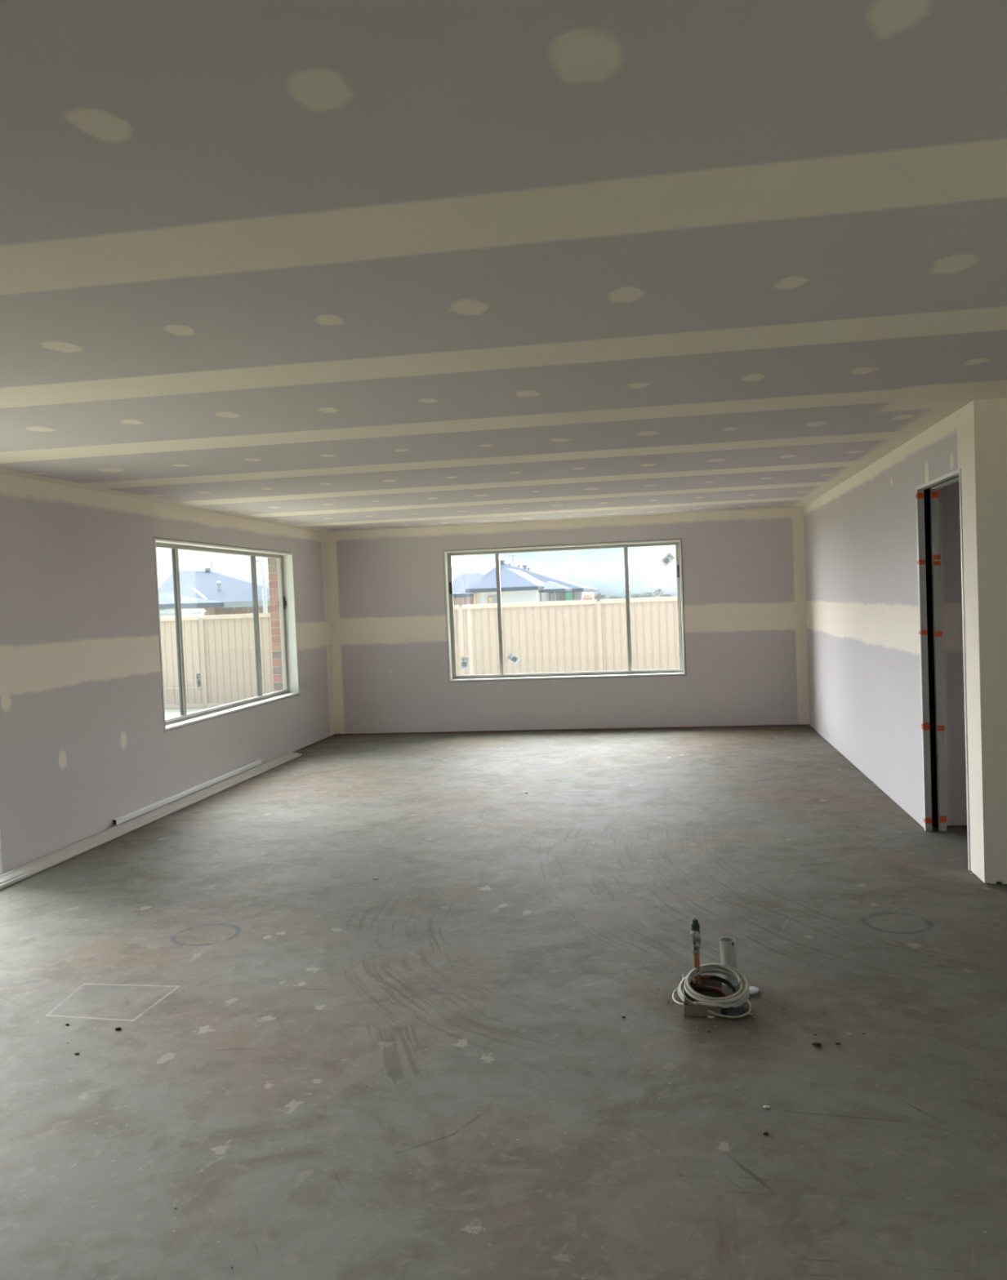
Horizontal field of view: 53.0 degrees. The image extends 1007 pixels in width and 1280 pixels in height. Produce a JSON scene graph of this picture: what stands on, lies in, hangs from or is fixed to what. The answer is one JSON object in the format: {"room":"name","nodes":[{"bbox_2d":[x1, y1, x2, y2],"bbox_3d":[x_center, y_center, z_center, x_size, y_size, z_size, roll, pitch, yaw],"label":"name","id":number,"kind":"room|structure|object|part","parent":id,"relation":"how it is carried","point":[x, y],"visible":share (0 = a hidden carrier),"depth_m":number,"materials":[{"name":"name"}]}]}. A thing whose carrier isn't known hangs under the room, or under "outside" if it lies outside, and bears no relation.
{"room":"construction site","nodes":[
{"label":"construction site","id":0,"kind":"room"},
{"bbox_2d":[0,473,334,873],"bbox_3d":[-3.300,0.256,4.893,0.100,2.432,14.998,-2,2,9],"label":"wall","id":1,"kind":"structure","parent":0,"point":[85,745],"depth_m":7.23,"materials":[{"name":"grey paint"}]},
{"bbox_2d":[0,828,3,874],"bbox_3d":[-3.339,0.434,4.825,0.172,2.120,2.525,-2,2,9],"label":"wall","id":2,"kind":"structure","parent":1,"relation":"in","point":[1,855],"depth_m":6.08,"materials":[{"name":"white paint"}]},
{"bbox_2d":[0,752,302,889],"bbox_3d":[-2.607,1.318,8.142,0.160,0.034,5.130,-2,2,9],"label":"trim","id":3,"kind":"structure","parent":1,"relation":"attached to","point":[13,876],"depth_m":7.29,"materials":[{"name":"grey wood"}]},
{"bbox_2d":[112,760,262,825],"bbox_3d":[-2.598,1.256,8.614,0.030,0.040,2.670,-2,2,9],"label":"channel","id":4,"kind":"object","parent":3,"relation":"on","point":[157,804],"visible":1,"depth_m":8.28,"materials":[{"name":"white metal"}]},
{"bbox_2d":[153,537,299,731],"bbox_3d":[-2.591,-0.106,9.581,0.169,1.560,3.048,-2,2,9],"label":"window","id":5,"kind":"structure","parent":1,"relation":"in","point":[284,559],"depth_m":10.18,"materials":[{"name":"white metal"}]},
{"bbox_2d":[196,680,200,687],"bbox_3d":[-2.703,0.385,8.972,0.001,0.064,0.065,-2,2,9],"label":"print","id":6,"kind":"object","parent":5,"relation":"attached to","point":[198,682],"depth_m":8.97},
{"bbox_2d":[291,734,333,752],"bbox_3d":[-3.259,1.472,4.891,0.078,0.034,14.898,-2,2,9],"label":"trim","id":7,"kind":"structure","parent":1,"relation":"attached to","point":[332,735],"depth_m":11.50,"materials":[{"name":"grey"}]},
{"bbox_2d":[266,557,283,692],"bbox_3d":[-3.468,0.415,4.917,0.110,2.763,15.378,-2,2,9],"label":"wall","id":8,"kind":"structure","parent":0,"point":[272,562],"depth_m":11.08,"materials":[{"name":"brown brick"}]},
{"bbox_2d":[0,725,1006,1279],"bbox_3d":[0.971,1.399,4.292,9.040,0.120,15.348,-2,2,9],"label":"floor","id":9,"kind":"structure","parent":0,"point":[463,1176],"depth_m":3.64,"materials":[{"name":"concrete"}]},
{"bbox_2d":[7,770,988,1276],"bbox_3d":[0.181,1.321,5.551,4.492,0.005,7.090,-2,2,9],"label":"floor grit","id":10,"kind":"structure","parent":9,"relation":"on","point":[605,771],"depth_m":3.80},
{"bbox_2d":[689,918,710,991],"bbox_3d":[0.761,1.220,3.917,0.085,0.282,0.047,-1,2,26],"label":"pipe","id":11,"kind":"object","parent":9,"relation":"on","point":[695,934],"visible":0.99,"depth_m":3.91,"materials":[{"name":"brown metal"}]},
{"bbox_2d":[681,974,721,1016],"bbox_3d":[0.755,1.341,3.820,0.152,0.050,0.275,-2,2,9],"label":"box","id":12,"kind":"object","parent":9,"relation":"on","point":[695,1011],"visible":0.76,"depth_m":3.69,"materials":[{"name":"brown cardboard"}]},
{"bbox_2d":[671,963,751,1017],"bbox_3d":[0.780,1.315,3.805,0.290,0.101,0.302,-2,2,9],"label":"cable coil","id":13,"kind":"object","parent":9,"relation":"on","point":[740,997],"visible":0.99,"depth_m":3.76,"materials":[{"name":"white plastic"}]},
{"bbox_2d":[710,986,728,996],"bbox_3d":[0.831,1.349,3.832,0.042,0.027,0.154,-3,2,-19],"label":"hose","id":14,"kind":"object","parent":9,"relation":"on","point":[722,993],"visible":0.63,"depth_m":3.86,"materials":[{"name":"red rubber"}]},
{"bbox_2d":[708,974,736,994],"bbox_3d":[0.848,1.330,3.862,0.061,0.059,0.169,-3,2,-23],"label":"hose","id":15,"kind":"object","parent":9,"relation":"on","point":[725,981],"visible":0.72,"depth_m":3.89,"materials":[{"name":"black rubber"}]},
{"bbox_2d":[719,937,737,986],"bbox_3d":[0.887,1.266,3.981,0.066,0.177,0.060,-2,2,9],"label":"pipe","id":16,"kind":"object","parent":9,"relation":"on","point":[727,948],"visible":0.81,"depth_m":3.96,"materials":[{"name":"white plastic"}]},
{"bbox_2d":[720,1005,741,1015],"bbox_3d":[0.831,1.352,3.707,0.080,0.030,0.080,-2,2,9],"label":"stub","id":17,"kind":"object","parent":9,"relation":"on","point":[730,1011],"visible":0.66,"depth_m":3.67,"materials":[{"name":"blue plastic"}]},
{"bbox_2d":[748,986,759,994],"bbox_3d":[0.949,1.351,3.899,0.074,0.008,0.074,-2,2,9],"label":"disc","id":18,"kind":"object","parent":9,"relation":"on","point":[752,989],"visible":0.58,"depth_m":3.89,"materials":[{"name":"white plastic"}]},
{"bbox_2d":[812,1042,821,1046],"bbox_3d":[1.058,1.365,3.412,0.028,0.010,0.023,-3,2,-25],"label":"clod","id":19,"kind":"object","parent":9,"relation":"on","point":[816,1044],"visible":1,"depth_m":3.41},
{"bbox_2d":[0,0,1006,532],"bbox_3d":[0.929,-1.116,4.108,8.830,0.020,15.138,-2,2,9],"label":"ceiling","id":20,"kind":"structure","parent":0,"point":[318,265],"depth_m":2.59,"materials":[{"name":"grey paint"}]},
{"bbox_2d":[324,506,808,733],"bbox_3d":[0.717,-0.176,11.786,5.673,2.432,0.100,-2,2,9],"label":"wall","id":21,"kind":"structure","parent":0,"point":[744,571],"depth_m":11.71,"materials":[{"name":"grey paint"}]},
{"bbox_2d":[443,538,685,682],"bbox_3d":[0.700,-0.328,11.812,2.774,1.560,0.169,-2,2,9],"label":"window","id":22,"kind":"structure","parent":21,"relation":"in","point":[668,558],"depth_m":11.81,"materials":[{"name":"white metal"}]},
{"bbox_2d":[461,661,466,666],"bbox_3d":[-0.467,0.291,12.071,0.070,0.069,0.001,-2,2,9],"label":"print","id":23,"kind":"object","parent":22,"relation":"attached to","point":[464,664],"depth_m":12.07},
{"bbox_2d":[511,656,517,662],"bbox_3d":[0.130,0.229,11.959,0.086,0.086,0.001,-2,2,9],"label":"print","id":24,"kind":"object","parent":22,"relation":"attached to","point":[513,659],"depth_m":11.96},
{"bbox_2d":[662,557,669,564],"bbox_3d":[1.876,-0.914,11.644,0.087,0.087,0.001,-2,2,9],"label":"print","id":25,"kind":"object","parent":22,"relation":"attached to","point":[664,560],"depth_m":11.64},
{"bbox_2d":[333,724,809,735],"bbox_3d":[0.707,1.040,11.843,5.593,0.034,0.078,-2,2,9],"label":"trim","id":26,"kind":"structure","parent":21,"relation":"attached to","point":[796,724],"depth_m":11.78,"materials":[{"name":"grey"}]},
{"bbox_2d":[803,404,977,875],"bbox_3d":[2.964,-0.124,8.264,0.115,2.450,6.188,-2,2,9],"label":"wall","id":27,"kind":"structure","parent":0,"point":[860,534],"depth_m":7.44,"materials":[{"name":"grey paint"}]},
{"bbox_2d":[923,489,937,829],"bbox_3d":[2.737,0.107,6.798,0.042,2.119,1.030,-2,2,9],"label":"trim","id":28,"kind":"structure","parent":27,"relation":"attached to","point":[926,495],"depth_m":6.35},
{"bbox_2d":[915,468,970,871],"bbox_3d":[2.578,0.142,5.812,0.129,2.139,0.944,-2,2,9],"label":"door frame","id":29,"kind":"structure","parent":27,"relation":"in","point":[954,476],"depth_m":6.24,"materials":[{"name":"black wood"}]},
{"bbox_2d":[937,480,966,825],"bbox_3d":[4.170,-0.095,6.182,2.922,2.446,0.086,-2,2,9],"label":"wall","id":30,"kind":"structure","parent":0,"point":[948,495],"depth_m":6.36,"materials":[{"name":"grey paint"}]},
{"bbox_2d":[966,398,1006,884],"bbox_3d":[3.912,-0.033,4.926,3.037,2.450,0.110,-2,2,9],"label":"wall pier","id":31,"kind":"object","parent":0,"point":[986,419],"visible":1,"depth_m":5.11,"materials":[{"name":"beige paint"}]},
{"label":"outside","id":32,"kind":"structure","parent":0,"visible":0},
{"bbox_2d":[164,707,210,719],"bbox_3d":[7.130,-0.210,44.468,120.000,0.200,130.000,-2,2,9],"label":"ground","id":33,"kind":"structure","parent":32,"point":[169,713],"depth_m":17.72,"materials":[{"name":"grey concrete"}]},
{"bbox_2d":[159,608,205,617],"bbox_3d":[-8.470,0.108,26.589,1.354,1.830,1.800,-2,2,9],"label":"van","id":34,"kind":"object","parent":33,"relation":"on","point":[184,612],"visible":0.17,"depth_m":26.20,"materials":[{"name":"white metal"}]},
{"bbox_2d":[158,562,271,615],"bbox_3d":[-11.267,-1.570,44.289,8.554,4.042,16.000,-2,2,9],"label":"house","id":35,"kind":"structure","parent":33,"relation":"on","point":[218,593],"depth_m":41.91,"materials":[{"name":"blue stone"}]},
{"bbox_2d":[204,566,211,571],"bbox_3d":[-13.631,-3.126,46.621,0.300,0.520,0.285,-2,2,9],"label":"roof vent","id":36,"kind":"object","parent":35,"relation":"attached to","point":[207,569],"depth_m":46.52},
{"bbox_2d":[216,581,221,590],"bbox_3d":[-11.971,-2.180,42.549,0.180,0.600,0.171,-2,2,9],"label":"roof vent","id":37,"kind":"object","parent":35,"relation":"attached to","point":[218,583],"depth_m":42.50,"materials":[{"name":"white metal"}]},
{"bbox_2d":[255,560,267,613],"bbox_3d":[-8.335,-1.018,34.726,0.486,3.439,0.150,-2,2,9],"label":"street light","id":38,"kind":"object","parent":33,"relation":"on","point":[264,590],"visible":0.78,"depth_m":34.63,"materials":[{"name":"white metal"}]},
{"bbox_3d":[-8.293,-2.239,34.664,0.208,0.983,0.060,-2,2,9],"label":"arm","id":39,"kind":"part","parent":38,"relation":"part of"},
{"bbox_2d":[160,595,679,708],"bbox_3d":[-1.875,0.270,17.607,26.140,1.660,0.079,-2,2,9],"label":"fence","id":40,"kind":"object","parent":33,"relation":"on","point":[578,635],"visible":0.26,"depth_m":17.29,"materials":[{"name":"beige metal"}]},
{"bbox_3d":[-6.585,-0.358,18.326,2.299,0.075,0.076,-2,2,9],"label":"rail","id":41,"kind":"part","parent":40,"relation":"part of","materials":[{"name":"beige metal"}]},
{"bbox_3d":[-6.520,1.222,18.387,2.299,0.070,0.076,-2,2,9],"label":"rail","id":42,"kind":"part","parent":40,"relation":"part of","materials":[{"name":"beige metal"}]},
{"bbox_3d":[-5.381,0.407,18.175,0.070,1.630,0.070,-2,2,9],"label":"post","id":43,"kind":"part","parent":40,"relation":"part of","materials":[{"name":"beige metal"}]},
{"bbox_3d":[-4.181,1.140,18.012,2.299,0.070,0.076,-2,2,9],"label":"rail","id":44,"kind":"part","parent":40,"relation":"part of","materials":[{"name":"beige metal"}]},
{"bbox_3d":[-4.246,-0.440,17.950,2.299,0.075,0.076,-2,2,9],"label":"rail","id":45,"kind":"part","parent":40,"relation":"part of","materials":[{"name":"beige metal"}]},
{"bbox_3d":[-1.907,-0.521,17.575,2.299,0.075,0.076,-2,2,9],"label":"rail","id":46,"kind":"part","parent":40,"relation":"part of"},
{"bbox_3d":[-0.704,0.243,17.424,0.070,1.630,0.070,-2,2,9],"label":"post","id":47,"kind":"part","parent":40,"relation":"part of","materials":[{"name":"beige metal"}]},
{"bbox_3d":[0.431,-0.603,17.200,2.299,0.075,0.076,-2,2,9],"label":"rail","id":48,"kind":"part","parent":40,"relation":"part of","materials":[{"name":"beige metal"}]},
{"bbox_3d":[1.635,0.162,17.049,0.070,1.630,0.070,-2,2,9],"label":"post","id":49,"kind":"part","parent":40,"relation":"part of","materials":[{"name":"beige metal"}]},
{"bbox_3d":[2.770,-0.685,16.824,2.299,0.075,0.076,-2,2,9],"label":"rail","id":50,"kind":"part","parent":40,"relation":"part of","materials":[{"name":"beige metal"}]},
{"bbox_2d":[452,554,598,606],"bbox_3d":[0.955,-2.328,50.421,6.564,4.077,16.000,-2,2,9],"label":"house","id":51,"kind":"structure","parent":33,"relation":"on","point":[517,584],"depth_m":45.24,"materials":[{"name":"blue metal"}]},
{"bbox_3d":[-1.207,-1.728,43.139,0.093,0.924,0.199,-2,2,9],"label":"post","id":52,"kind":"part","parent":51,"relation":"part of","materials":[{"name":"beige"}]},
{"bbox_2d":[499,559,505,563],"bbox_3d":[-0.075,-3.923,52.539,0.350,0.575,0.333,-2,2,9],"label":"roof vent","id":53,"kind":"object","parent":51,"relation":"attached to","point":[501,561],"depth_m":52.41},
{"bbox_2d":[521,564,527,569],"bbox_3d":[1.101,-3.632,51.859,0.300,0.550,0.285,-2,2,9],"label":"roof vent","id":54,"kind":"object","parent":51,"relation":"attached to","point":[524,566],"depth_m":51.78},
{"bbox_3d":[2.236,-1.717,44.214,0.068,0.840,0.299,-2,2,9],"label":"porch post","id":55,"kind":"part","parent":51,"relation":"part of","materials":[{"name":"white"}]},
{"bbox_2d":[582,594,594,599],"bbox_3d":[2.518,-0.473,30.289,0.418,1.802,0.600,-2,2,9],"label":"barrier","id":56,"kind":"object","parent":33,"relation":"on","point":[586,597],"visible":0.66,"depth_m":29.98,"materials":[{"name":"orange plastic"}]},
{"bbox_2d":[594,591,607,601],"bbox_3d":[7.584,-2.730,79.752,1.280,2.104,1.305,-2,2,9],"label":"tree","id":57,"kind":"object","parent":33,"relation":"on","point":[596,597],"visible":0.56,"depth_m":79.51,"materials":[{"name":"grey plant"}]},
{"bbox_2d":[607,595,622,599],"bbox_3d":[10.466,-3.265,94.453,1.684,1.803,1.706,-2,2,9],"label":"tree","id":58,"kind":"object","parent":33,"relation":"on","point":[611,597],"visible":0.37,"depth_m":94.08,"materials":[{"name":"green plant"}]},
{"bbox_2d":[630,593,643,598],"bbox_3d":[11.806,-3.157,89.218,1.271,1.879,1.298,-2,2,9],"label":"tree","id":59,"kind":"object","parent":33,"relation":"on","point":[634,596],"visible":0.46,"depth_m":89.03,"materials":[{"name":"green plant"}]},
{"bbox_2d":[642,591,654,597],"bbox_3d":[13.592,-3.516,94.987,1.273,2.000,1.306,-2,2,9],"label":"tree","id":60,"kind":"object","parent":33,"relation":"on","point":[646,593],"visible":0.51,"depth_m":94.69,"materials":[{"name":"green plant"}]},
{"bbox_2d":[653,588,664,597],"bbox_3d":[12.925,-3.180,83.965,0.965,2.233,0.955,-2,2,9],"label":"tree","id":61,"kind":"object","parent":33,"relation":"on","point":[659,590],"visible":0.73,"depth_m":83.77,"materials":[{"name":"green plant"}]},
{"bbox_2d":[662,593,672,596],"bbox_3d":[14.696,-3.273,90.769,1.100,1.757,1.162,-2,2,9],"label":"tree","id":62,"kind":"object","parent":33,"relation":"on","point":[668,594],"visible":0.32,"depth_m":90.43,"materials":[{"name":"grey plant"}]}
]}

